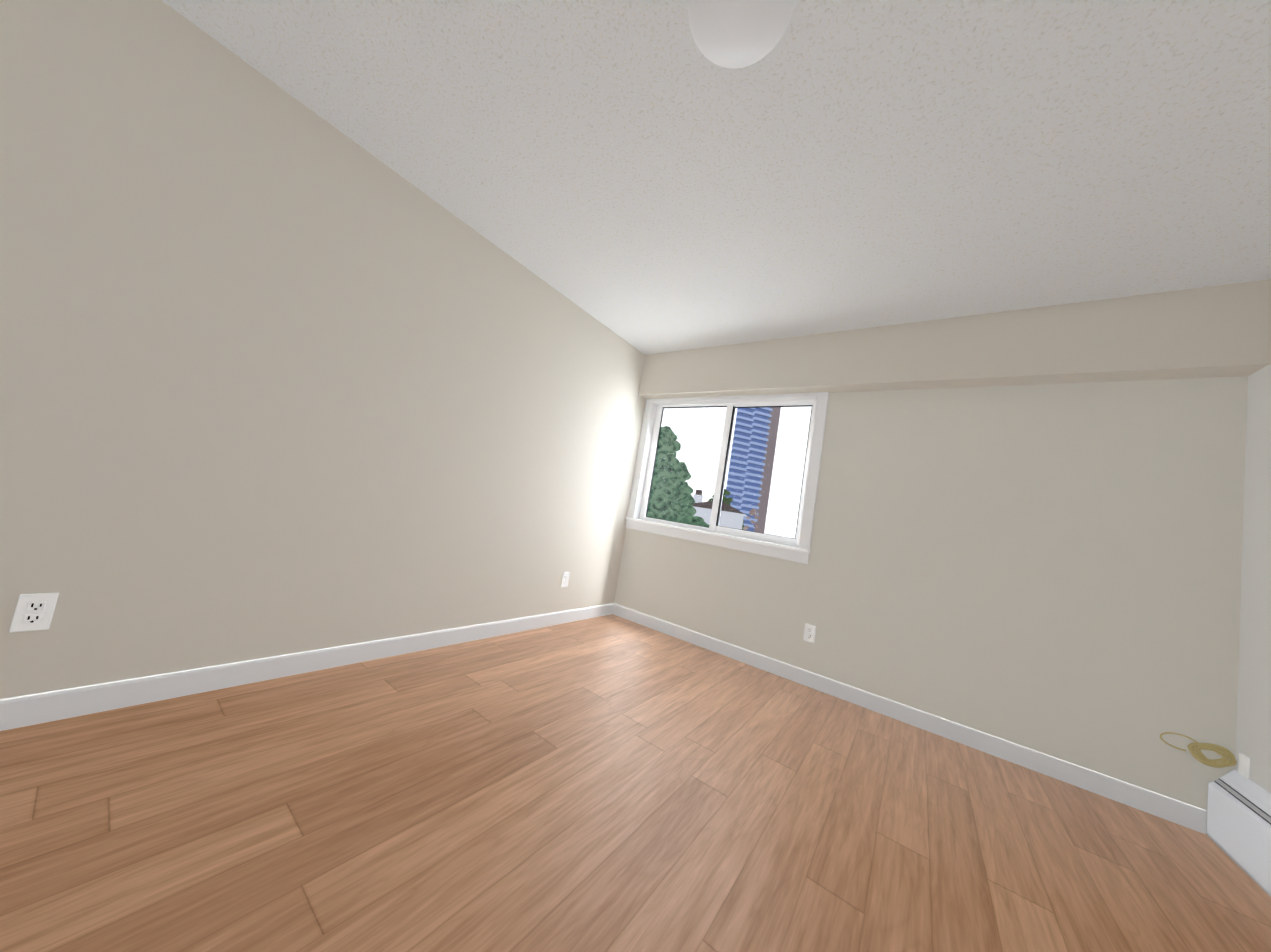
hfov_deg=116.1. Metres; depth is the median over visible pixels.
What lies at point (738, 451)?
tower
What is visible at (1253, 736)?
wall
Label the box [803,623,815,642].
electrical outlet
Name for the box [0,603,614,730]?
baseboard
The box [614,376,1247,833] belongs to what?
wall
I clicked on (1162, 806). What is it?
baseboard
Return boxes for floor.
[0,614,1270,951]
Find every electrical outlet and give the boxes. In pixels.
[9,593,58,631]
[560,572,569,586]
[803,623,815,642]
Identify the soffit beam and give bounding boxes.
[638,279,1270,398]
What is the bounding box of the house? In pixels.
[692,489,746,529]
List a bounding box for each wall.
[0,0,645,698]
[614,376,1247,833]
[1235,364,1270,792]
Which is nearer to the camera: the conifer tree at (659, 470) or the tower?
the conifer tree at (659, 470)
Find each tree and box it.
[647,426,697,524]
[708,489,743,529]
[743,508,760,532]
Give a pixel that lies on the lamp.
(734, 33)
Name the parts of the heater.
cord coil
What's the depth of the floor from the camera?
1.24 m
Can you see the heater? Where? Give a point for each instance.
(1239, 821)
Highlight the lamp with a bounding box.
[688,0,795,67]
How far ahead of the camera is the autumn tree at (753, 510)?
29.29 m
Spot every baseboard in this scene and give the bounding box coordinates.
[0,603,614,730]
[613,604,1205,833]
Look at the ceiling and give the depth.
1.50 m
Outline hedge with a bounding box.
[695,516,709,526]
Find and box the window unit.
[627,392,828,548]
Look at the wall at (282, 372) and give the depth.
1.60 m
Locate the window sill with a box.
[626,517,809,563]
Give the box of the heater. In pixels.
[1160,732,1270,896]
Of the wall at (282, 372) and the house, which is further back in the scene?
the house
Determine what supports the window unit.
in the wall at (1054, 570)
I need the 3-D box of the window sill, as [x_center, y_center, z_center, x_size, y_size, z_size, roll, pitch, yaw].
[0.585,0.508,3.288,1.622,0.100,0.111,6,-6,36]
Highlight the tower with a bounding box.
[725,407,780,532]
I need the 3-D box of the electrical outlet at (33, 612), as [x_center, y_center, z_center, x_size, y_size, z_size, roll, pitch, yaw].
[-1.902,0.431,1.255,0.009,0.116,0.070,6,-6,36]
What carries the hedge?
on the ground
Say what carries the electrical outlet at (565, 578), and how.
attached to the wall at (282, 372)
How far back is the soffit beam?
2.24 m
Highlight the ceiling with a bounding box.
[162,0,1270,354]
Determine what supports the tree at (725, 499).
on the ground

